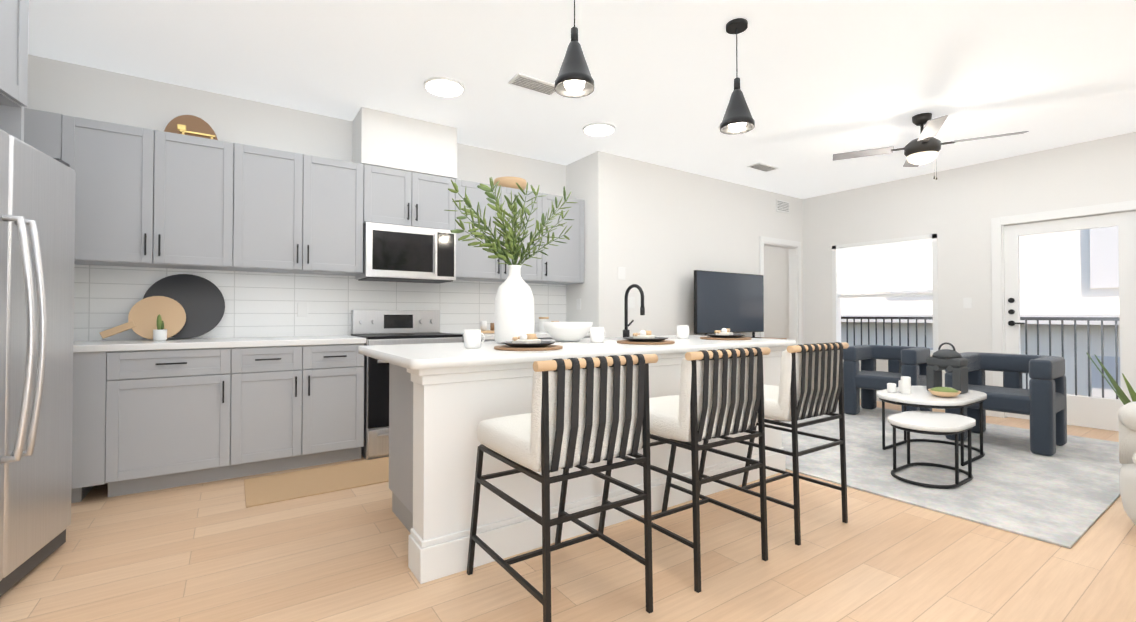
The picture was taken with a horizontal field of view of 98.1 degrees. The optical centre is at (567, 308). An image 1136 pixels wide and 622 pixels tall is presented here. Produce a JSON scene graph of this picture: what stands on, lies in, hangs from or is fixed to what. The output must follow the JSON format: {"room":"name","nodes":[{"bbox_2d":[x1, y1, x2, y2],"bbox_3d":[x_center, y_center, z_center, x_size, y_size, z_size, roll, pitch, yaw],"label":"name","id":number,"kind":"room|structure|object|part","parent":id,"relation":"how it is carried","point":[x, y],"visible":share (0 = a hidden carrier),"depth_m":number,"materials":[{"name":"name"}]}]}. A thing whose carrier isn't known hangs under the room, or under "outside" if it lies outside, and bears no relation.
{"room":"kitchen","nodes":[
{"label":"kitchen","id":0,"kind":"room"},
{"bbox_2d":[0,0,28,141],"bbox_3d":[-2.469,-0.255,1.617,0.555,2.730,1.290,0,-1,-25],"label":"upper cabinet","id":1,"kind":"object","parent":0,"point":[14,15],"visible":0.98,"depth_m":2.23,"materials":[{"name":"grey"}]},
{"bbox_2d":[24,54,565,195],"bbox_3d":[-1.957,-0.232,4.208,4.840,2.750,0.120,1,-1,-34],"label":"wall","id":2,"kind":"structure","parent":0,"point":[71,89],"depth_m":3.71,"materials":[{"name":"white paint"}]},
{"bbox_2d":[24,108,83,264],"bbox_3d":[-3.259,-0.732,3.033,0.377,0.880,0.351,1,-1,-34],"label":"upper cabinet","id":3,"kind":"object","parent":2,"relation":"attached to","point":[52,134],"depth_m":2.95,"materials":[{"name":"grey wood"}]},
{"bbox_2d":[76,117,247,270],"bbox_3d":[-2.772,-0.728,3.366,0.916,0.880,0.351,1,-1,-34],"label":"upper cabinet","id":4,"kind":"object","parent":2,"relation":"attached to","point":[149,198],"depth_m":3.22,"materials":[{"name":"grey wood"}]},
{"bbox_2d":[164,115,217,139],"bbox_3d":[-2.660,-1.272,3.478,0.320,0.210,0.115,1,-1,-34],"label":"cutting board","id":5,"kind":"object","parent":4,"relation":"on","point":[192,125],"visible":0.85,"depth_m":3.50,"materials":[{"name":"brown wood"}]},
{"bbox_2d":[244,145,371,275],"bbox_3d":[-2.086,-0.722,3.834,0.975,0.880,0.351,1,-1,-34],"label":"upper cabinet","id":6,"kind":"object","parent":2,"relation":"attached to","point":[304,214],"depth_m":3.70,"materials":[{"name":"grey wood"}]},
{"bbox_2d":[73,264,565,340],"bbox_3d":[-1.919,-0.025,4.150,4.598,0.505,0.011,1,-1,-34],"label":"backsplash","id":7,"kind":"structure","parent":2,"relation":"attached to","point":[260,304],"depth_m":3.92,"materials":[{"name":"tile"}]},
{"bbox_2d":[372,165,455,229],"bbox_3d":[-1.414,-0.921,4.295,0.765,0.470,0.351,1,-1,-34],"label":"upper cabinet","id":8,"kind":"object","parent":2,"relation":"attached to","point":[399,197],"depth_m":4.15,"materials":[{"name":"grey wood"}]},
{"bbox_2d":[355,222,455,282],"bbox_3d":[-1.391,-0.460,4.256,0.750,0.444,0.436,1,-1,-34],"label":"microwave","id":9,"kind":"object","parent":8,"relation":"attached to","point":[396,253],"visible":0.92,"depth_m":4.09,"materials":[{"name":"silver metal"}]},
{"bbox_2d":[456,179,547,283],"bbox_3d":[-0.727,-0.710,4.762,1.015,0.880,0.351,1,-1,-34],"label":"upper cabinet","id":10,"kind":"object","parent":2,"relation":"attached to","point":[473,263],"depth_m":4.58,"materials":[{"name":"grey wood"}]},
{"bbox_2d":[494,176,526,189],"bbox_3d":[-0.572,-1.207,4.887,0.330,0.115,0.330,1,-1,-34],"label":"bowl","id":11,"kind":"object","parent":10,"relation":"on","point":[509,182],"visible":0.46,"depth_m":4.75,"materials":[{"name":"brown wood"}]},
{"bbox_2d":[548,194,583,284],"bbox_3d":[-0.164,-0.705,5.146,0.579,0.880,0.351,1,-1,-34],"label":"upper cabinet","id":12,"kind":"object","parent":2,"relation":"attached to","point":[565,260],"depth_m":5.05,"materials":[{"name":"grey wood"}]},
{"bbox_2d":[297,267,971,316],"bbox_3d":[1.142,-0.179,4.707,6.317,0.512,2.526,1,-1,-34],"label":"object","id":13,"kind":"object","parent":2,"relation":"attached to","point":[302,309],"depth_m":5.15,"materials":[{"name":"white"}]},
{"bbox_2d":[0,399,1135,621],"bbox_3d":[1.076,1.168,3.027,8.540,0.080,10.320,1,-1,-34],"label":"floor","id":14,"kind":"structure","parent":0,"point":[214,551],"depth_m":2.11,"materials":[{"name":"brown wood"}]},
{"bbox_2d":[0,129,75,596],"bbox_3d":[-2.457,0.212,1.793,0.852,1.800,0.902,0,-1,-25],"label":"fridge","id":15,"kind":"object","parent":14,"relation":"on","point":[37,222],"visible":1,"depth_m":1.97,"materials":[{"name":"silver metal"}]},
{"bbox_2d":[71,351,102,502],"bbox_3d":[-3.041,0.690,2.998,0.199,0.876,0.616,1,-1,-34],"label":"base cabinet","id":16,"kind":"object","parent":14,"relation":"on","point":[87,415],"depth_m":2.82,"materials":[{"name":"grey wood"}]},
{"bbox_2d":[99,347,242,496],"bbox_3d":[-2.590,0.694,3.303,0.658,0.876,0.621,1,-1,-34],"label":"base cabinet","id":17,"kind":"object","parent":14,"relation":"on","point":[149,415],"depth_m":3.04,"materials":[{"name":"grey wood"}]},
{"bbox_2d":[73,335,365,354],"bbox_3d":[-2.660,0.235,3.260,2.372,0.040,0.637,1,-1,-34],"label":"countertop","id":18,"kind":"structure","parent":17,"relation":"on","point":[77,345],"depth_m":3.20,"materials":[{"name":"white stone"}]},
{"bbox_2d":[153,314,166,340],"bbox_3d":[-2.700,0.127,3.260,0.072,0.176,0.072,1,-1,-34],"label":"cactus","id":19,"kind":"object","parent":18,"relation":"on","point":[160,333],"visible":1,"depth_m":3.25,"materials":[{"name":"white ceramic"}]},
{"bbox_2d":[100,274,224,339],"bbox_3d":[-2.793,-0.017,3.430,0.665,0.465,0.181,1,-1,-34],"label":"boards","id":20,"kind":"object","parent":18,"relation":"on","point":[185,306],"visible":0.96,"depth_m":3.48,"materials":[{"name":"grey wood"}]},
{"bbox_2d":[243,343,364,476],"bbox_3d":[-2.051,0.699,3.670,0.877,0.876,0.621,1,-1,-34],"label":"base cabinet","id":21,"kind":"object","parent":14,"relation":"on","point":[303,403],"depth_m":3.44,"materials":[{"name":"grey wood"}]},
{"bbox_2d":[244,457,388,507],"bbox_3d":[-1.113,1.131,3.592,2.080,0.008,0.560,1,-1,-34],"label":"kitchen rug","id":22,"kind":"object","parent":14,"relation":"on","point":[268,489],"visible":0.46,"depth_m":3.19,"materials":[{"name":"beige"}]},
{"bbox_2d":[351,310,462,459],"bbox_3d":[-1.340,0.577,4.109,0.754,1.130,0.681,1,-1,-34],"label":"range","id":23,"kind":"object","parent":14,"relation":"on","point":[385,327],"visible":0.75,"depth_m":3.81,"materials":[{"name":"silver metal"}]},
{"bbox_2d":[462,335,552,341],"bbox_3d":[-0.684,0.711,4.604,0.853,0.876,0.621,1,-1,-34],"label":"base cabinet","id":24,"kind":"object","parent":14,"relation":"on","point":[542,337],"depth_m":4.52,"materials":[{"name":"grey"}]},
{"bbox_2d":[452,331,589,338],"bbox_3d":[-0.445,0.255,4.772,1.452,0.040,0.637,1,-1,-34],"label":"countertop","id":25,"kind":"structure","parent":24,"relation":"on","point":[487,335],"depth_m":4.53,"materials":[{"name":"white stone"}]},
{"bbox_2d":[480,321,494,332],"bbox_3d":[-0.750,0.175,4.651,0.300,0.114,0.200,1,-1,-34],"label":"tray","id":26,"kind":"object","parent":25,"relation":"on","point":[483,326],"visible":0.54,"depth_m":4.60,"materials":[{"name":"brown wood"}]},
{"bbox_2d":[539,317,551,331],"bbox_3d":[-0.246,0.163,5.031,0.103,0.150,0.103,1,-1,-40],"label":"jar","id":27,"kind":"object","parent":25,"relation":"on","point":[541,320],"depth_m":4.99,"materials":[{"name":"white ceramic"}]},
{"bbox_2d":[467,354,657,621],"bbox_3d":[-0.056,0.642,1.944,0.520,0.947,0.642,1,-1,-34],"label":"stool","id":28,"kind":"object","parent":14,"relation":"on","point":[585,410],"visible":1,"depth_m":1.71,"materials":[{"name":"black metal"}]},
{"bbox_3d":[-0.040,0.496,1.923,0.500,0.120,0.500,1,-1,-34],"label":"seat","id":29,"kind":"part","parent":28,"relation":"part of","materials":[{"name":"white fabric"}]},
{"bbox_2d":[368,348,786,583],"bbox_3d":[0.202,0.691,3.091,2.580,0.875,0.941,1,-1,-34],"label":"kitchen island","id":30,"kind":"object","parent":14,"relation":"on","point":[445,399],"depth_m":2.23,"materials":[{"name":"white painted wood"},{"name":"gray painted wood"},{"name":"white quartz"}]},
{"bbox_2d":[358,336,795,371],"bbox_3d":[0.207,0.234,3.076,2.655,0.040,1.020,1,-1,-34],"label":"island countertop","id":31,"kind":"structure","parent":30,"relation":"on","point":[416,357],"depth_m":2.46,"materials":[{"name":"white stone"}]},
{"bbox_2d":[464,329,484,348],"bbox_3d":[-0.486,0.158,2.567,0.112,0.095,0.086,1,-1,-34],"label":"mug","id":32,"kind":"object","parent":31,"relation":"on","point":[472,338],"visible":1,"depth_m":2.52,"materials":[{"name":"white ceramic"}]},
{"bbox_2d":[446,177,577,343],"bbox_3d":[-0.319,-0.303,2.994,0.882,1.029,0.464,1,-1,-34],"label":"vase","id":33,"kind":"object","parent":31,"relation":"on","point":[514,316],"visible":1,"depth_m":2.91,"materials":[{"name":"white ceramic"}]},
{"bbox_2d":[494,333,562,350],"bbox_3d":[-0.202,0.165,2.519,0.350,0.080,0.350,1,-1,-34],"label":"place setting","id":34,"kind":"object","parent":31,"relation":"on","point":[526,342],"visible":1,"depth_m":2.44,"materials":[{"name":"black ceramic"}]},
{"bbox_2d":[542,322,592,341],"bbox_3d":[-0.002,0.152,3.201,0.330,0.125,0.330,1,-1,-34],"label":"bowl","id":35,"kind":"object","parent":31,"relation":"on","point":[567,331],"visible":1,"depth_m":3.08,"materials":[{"name":"white ceramic"}]},
{"bbox_2d":[590,327,605,342],"bbox_3d":[0.191,0.165,3.066,0.112,0.095,0.086,1,-1,-34],"label":"mug","id":36,"kind":"object","parent":31,"relation":"on","point":[597,334],"visible":1,"depth_m":3.02,"materials":[{"name":"white ceramic"}]},
{"bbox_2d":[617,330,674,344],"bbox_3d":[0.475,0.172,3.017,0.350,0.080,0.350,1,-1,-34],"label":"place setting","id":37,"kind":"object","parent":31,"relation":"on","point":[642,337],"visible":1,"depth_m":2.94,"materials":[{"name":"brown wood"}]},
{"bbox_2d":[677,325,689,338],"bbox_3d":[0.838,0.171,3.555,0.112,0.095,0.086,1,-1,-34],"label":"mug","id":38,"kind":"object","parent":31,"relation":"on","point":[683,331],"visible":0.98,"depth_m":3.51,"materials":[{"name":"white ceramic"}]},
{"bbox_2d":[700,328,751,339],"bbox_3d":[1.121,0.178,3.507,0.350,0.080,0.350,1,-1,-34],"label":"place setting","id":39,"kind":"object","parent":31,"relation":"on","point":[724,334],"visible":1,"depth_m":3.43,"materials":[{"name":"brown wood"}]},
{"bbox_2d":[598,347,770,592],"bbox_3d":[0.519,0.647,2.325,0.520,0.947,0.642,1,-1,-34],"label":"stool","id":40,"kind":"object","parent":14,"relation":"on","point":[721,392],"visible":0.83,"depth_m":2.08,"materials":[{"name":"black metal"}]},
{"bbox_3d":[0.535,0.500,2.303,0.500,0.120,0.500,1,-1,-34],"label":"seat","id":41,"kind":"part","parent":40,"relation":"part of","materials":[{"name":"white fabric"}]},
{"bbox_2d":[699,342,848,545],"bbox_3d":[1.097,0.652,2.719,0.520,0.947,0.642,1,-1,-34],"label":"stool","id":42,"kind":"object","parent":14,"relation":"on","point":[811,384],"visible":0.85,"depth_m":2.46,"materials":[{"name":"black metal"}]},
{"bbox_3d":[1.113,0.506,2.698,0.500,0.120,0.500,1,-1,-34],"label":"seat","id":43,"kind":"part","parent":42,"relation":"part of","materials":[{"name":"white fabric"}]},
{"bbox_2d":[782,402,1121,548],"bbox_3d":[2.822,1.137,4.213,2.980,0.012,2.630,1,-1,-34],"label":"living room rug","id":44,"kind":"object","parent":14,"relation":"on","point":[1067,495],"visible":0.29,"depth_m":3.34,"materials":[{"name":"grey carpet"}]},
{"bbox_2d":[843,345,931,414],"bbox_3d":[3.439,0.779,5.300,0.620,0.730,0.680,1,-1,-40],"label":"armchair","id":45,"kind":"object","parent":44,"relation":"on","point":[868,379],"visible":0.71,"depth_m":5.29,"materials":[{"name":"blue fabric"}]},
{"bbox_2d":[876,386,986,465],"bbox_3d":[2.815,0.890,3.818,0.950,0.469,0.560,1,-1,-34],"label":"coffee table","id":46,"kind":"object","parent":44,"relation":"on","point":[921,396],"visible":0.83,"depth_m":3.65,"materials":[{"name":"white stone"}]},
{"bbox_2d":[887,383,895,392],"bbox_3d":[2.524,0.619,3.841,0.059,0.070,0.059,1,-1,-43],"label":"candle","id":47,"kind":"object","parent":46,"relation":"on","point":[891,387],"depth_m":3.82,"materials":[{"name":"white wax"}]},
{"bbox_2d":[898,376,910,393],"bbox_3d":[2.608,0.589,3.817,0.071,0.130,0.148,0,-1,29],"label":"candle","id":48,"kind":"object","parent":46,"relation":"on","point":[904,384],"depth_m":3.76,"materials":[{"name":"white wax"}]},
{"bbox_2d":[928,387,960,396],"bbox_3d":[2.781,0.617,3.641,0.200,0.070,0.200,1,-1,-34],"label":"bowl","id":49,"kind":"object","parent":46,"relation":"on","point":[944,391],"visible":1,"depth_m":3.59,"materials":[{"name":"brown wood"}]},
{"bbox_2d":[926,342,967,393],"bbox_3d":[2.984,0.461,3.878,0.190,0.387,0.225,1,-1,-34],"label":"decorative lantern","id":50,"kind":"object","parent":46,"relation":"on","point":[954,362],"visible":0.9,"depth_m":3.82,"materials":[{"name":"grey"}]},
{"bbox_2d":[888,411,975,488],"bbox_3d":[2.419,0.925,3.281,0.620,0.384,0.400,1,-1,-34],"label":"coffee table","id":51,"kind":"object","parent":44,"relation":"on","point":[932,423],"visible":1,"depth_m":3.19,"materials":[{"name":"white stone"}]},
{"bbox_2d":[945,352,1066,455],"bbox_3d":[3.702,0.765,4.171,0.620,0.730,0.680,1,-1,-36],"label":"armchair","id":52,"kind":"object","parent":44,"relation":"on","point":[1041,401],"visible":0.73,"depth_m":4.00,"materials":[{"name":"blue fabric"}]},
{"bbox_2d":[1086,353,1135,404],"bbox_3d":[3.484,0.657,2.911,0.520,0.935,0.552,1,-1,-34],"label":"snake plant","id":53,"kind":"object","parent":14,"relation":"on","point":[1123,397],"visible":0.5,"depth_m":3.05,"materials":[{"name":"green plant"}]},
{"bbox_2d":[1118,401,1135,524],"bbox_3d":[3.100,0.794,2.234,0.803,0.639,0.806,0,-1,-14],"label":"swivel chair","id":54,"kind":"object","parent":14,"relation":"on","point":[1127,442],"visible":1,"depth_m":2.46,"materials":[{"name":"white fabric"}]},
{"bbox_2d":[1132,453,1135,464],"bbox_3d":[3.070,0.733,2.227,0.540,0.100,0.540,0,-1,-14],"label":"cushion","id":55,"kind":"object","parent":54,"relation":"on","point":[1134,456],"depth_m":2.40,"materials":[{"name":"white fabric"}]},
{"bbox_3d":[1.941,0.764,5.784,1.530,0.800,0.410,1,-1,-34],"label":"console","id":56,"kind":"object","parent":14,"relation":"on","visible":0},
{"bbox_2d":[694,270,763,337],"bbox_3d":[1.925,-0.029,5.826,1.240,0.784,0.200,1,-1,-34],"label":"tv","id":57,"kind":"object","parent":56,"relation":"on","point":[733,302],"visible":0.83,"depth_m":5.77,"materials":[{"name":"black glass"},{"name":"black plastic"}]},
{"bbox_2d":[28,0,1135,198],"bbox_3d":[1.076,-1.662,3.064,8.540,0.080,10.320,1,-1,-34],"label":"ceiling","id":58,"kind":"structure","parent":0,"point":[822,82],"depth_m":3.31,"materials":[{"name":"white paint"}]},
{"bbox_2d":[352,107,456,178],"bbox_3d":[-1.417,-1.381,4.301,0.800,0.450,0.360,1,-1,-34],"label":"ceiling soffit","id":59,"kind":"structure","parent":58,"relation":"attached to","point":[389,140],"depth_m":4.12,"materials":[{"name":"white paint"}]},
{"bbox_2d":[424,77,464,96],"bbox_3d":[-0.899,-1.605,3.580,0.290,0.021,0.290,1,-1,-34],"label":"recessed light","id":60,"kind":"object","parent":58,"relation":"in","point":[443,86],"visible":0.98,"depth_m":3.56,"materials":[{"name":"white plastic"}]},
{"bbox_2d":[508,73,555,95],"bbox_3d":[-0.235,-1.607,3.548,0.360,0.016,0.160,1,-1,-34],"label":"ceiling vent","id":61,"kind":"object","parent":58,"relation":"in","point":[532,83],"visible":0.83,"depth_m":3.52,"materials":[{"name":"white metal"}]},
{"bbox_2d":[555,0,593,97],"bbox_3d":[0.030,-1.324,2.321,0.188,0.615,0.188,1,-1,-34],"label":"pendant light","id":62,"kind":"object","parent":58,"relation":"hanging from","point":[574,78],"visible":1,"depth_m":2.28,"materials":[{"name":"black metal"}]},
{"bbox_2d":[583,122,614,135],"bbox_3d":[0.277,-1.594,4.394,0.290,0.021,0.290,1,-1,-34],"label":"recessed light","id":63,"kind":"object","parent":58,"relation":"in","point":[599,129],"visible":1,"depth_m":4.36,"materials":[{"name":"white plastic"}]},
{"bbox_2d":[720,18,754,134],"bbox_3d":[0.965,-1.317,2.814,0.188,0.615,0.188,1,-1,-34],"label":"pendant light","id":64,"kind":"object","parent":58,"relation":"hanging from","point":[737,118],"visible":1,"depth_m":2.78,"materials":[{"name":"black metal"}]},
{"bbox_2d":[747,162,778,171],"bbox_3d":[2.189,-1.582,5.530,0.360,0.016,0.160,1,-1,-34],"label":"ceiling vent","id":65,"kind":"object","parent":58,"relation":"in","point":[762,167],"visible":0.98,"depth_m":5.51,"materials":[{"name":"white metal"}]},
{"bbox_2d":[832,113,1028,179],"bbox_3d":[2.959,-1.332,4.115,1.018,0.552,1.018,0,-1,-17],"label":"ceiling fan","id":66,"kind":"object","parent":58,"relation":"hanging from","point":[924,147],"visible":1,"depth_m":4.05,"materials":[{"name":"black metal"},{"name":"brushed grey metal"},{"name":"frosted glass"}]},
{"bbox_2d":[566,151,607,337],"bbox_3d":[0.192,-0.218,5.245,0.120,2.750,0.590,1,-1,-34],"label":"wall","id":67,"kind":"structure","parent":0,"point":[587,179],"depth_m":5.06,"materials":[{"name":"white paint"}]},
{"bbox_2d":[608,153,802,344],"bbox_3d":[1.902,-0.207,6.128,3.700,2.750,0.120,1,-1,-34],"label":"wall","id":68,"kind":"structure","parent":0,"point":[670,230],"depth_m":5.59,"materials":[{"name":"white paint"}]},
{"bbox_2d":[759,236,801,344],"bbox_3d":[2.883,0.114,6.789,0.960,2.125,0.150,1,-1,-34],"label":"trim","id":69,"kind":"structure","parent":68,"relation":"attached to","point":[795,311],"depth_m":6.87,"materials":[{"name":"white wood"}]},
{"bbox_2d":[776,199,788,213],"bbox_3d":[2.957,-1.404,6.780,0.300,0.160,0.016,1,-1,-34],"label":"wall air vent","id":70,"kind":"object","parent":68,"relation":"attached to","point":[782,206],"visible":1,"depth_m":6.77,"materials":[{"name":"white metal"}]},
{"bbox_2d":[764,131,1135,391],"bbox_3d":[4.584,-0.217,5.374,0.120,2.750,9.970,1,-1,-34],"label":"wall","id":71,"kind":"structure","parent":0,"point":[955,210],"depth_m":5.57,"materials":[{"name":"white paint"}]},
{"bbox_2d":[832,234,937,354],"bbox_3d":[3.980,-0.156,6.232,0.150,1.410,1.250,1,-1,-34],"label":"window","id":72,"kind":"structure","parent":71,"relation":"in","point":[836,306],"depth_m":6.18,"materials":[{"name":"white"}]},
{"bbox_2d":[836,239,931,292],"bbox_3d":[3.966,-0.511,6.226,0.045,0.600,1.110,1,-1,-34],"label":"window blind","id":73,"kind":"object","parent":72,"relation":"attached to","point":[900,266],"visible":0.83,"depth_m":6.18,"materials":[{"name":"white fabric"}]},
{"bbox_2d":[860,391,992,415],"bbox_3d":[3.956,1.118,6.150,0.024,0.100,2.130,1,-1,-34],"label":"baseboard","id":74,"kind":"structure","parent":71,"relation":"attached to","point":[989,413],"depth_m":5.30,"materials":[{"name":"white"}]},
{"bbox_2d":[841,316,1119,398],"bbox_3d":[5.557,0.753,5.373,1.500,1.310,5.908,1,-1,-34],"label":"balcony","id":75,"kind":"object","parent":71,"relation":"attached to","point":[1101,319],"visible":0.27,"depth_m":6.05,"materials":[{"name":"grey metal"}]},
{"bbox_2d":[991,200,1135,430],"bbox_3d":[4.920,0.089,4.860,0.140,2.125,1.120,1,-1,-34],"label":"door","id":76,"kind":"structure","parent":71,"relation":"attached to","point":[1092,412],"depth_m":4.79,"materials":[{"name":"white wood"}]},
{"label":"outside","id":77,"kind":"structure","parent":0,"visible":0},
{"bbox_2d":[841,226,1120,399],"bbox_3d":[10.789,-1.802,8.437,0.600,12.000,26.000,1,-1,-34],"label":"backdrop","id":78,"kind":"structure","parent":77,"point":[1074,273],"depth_m":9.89,"materials":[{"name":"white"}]}
]}

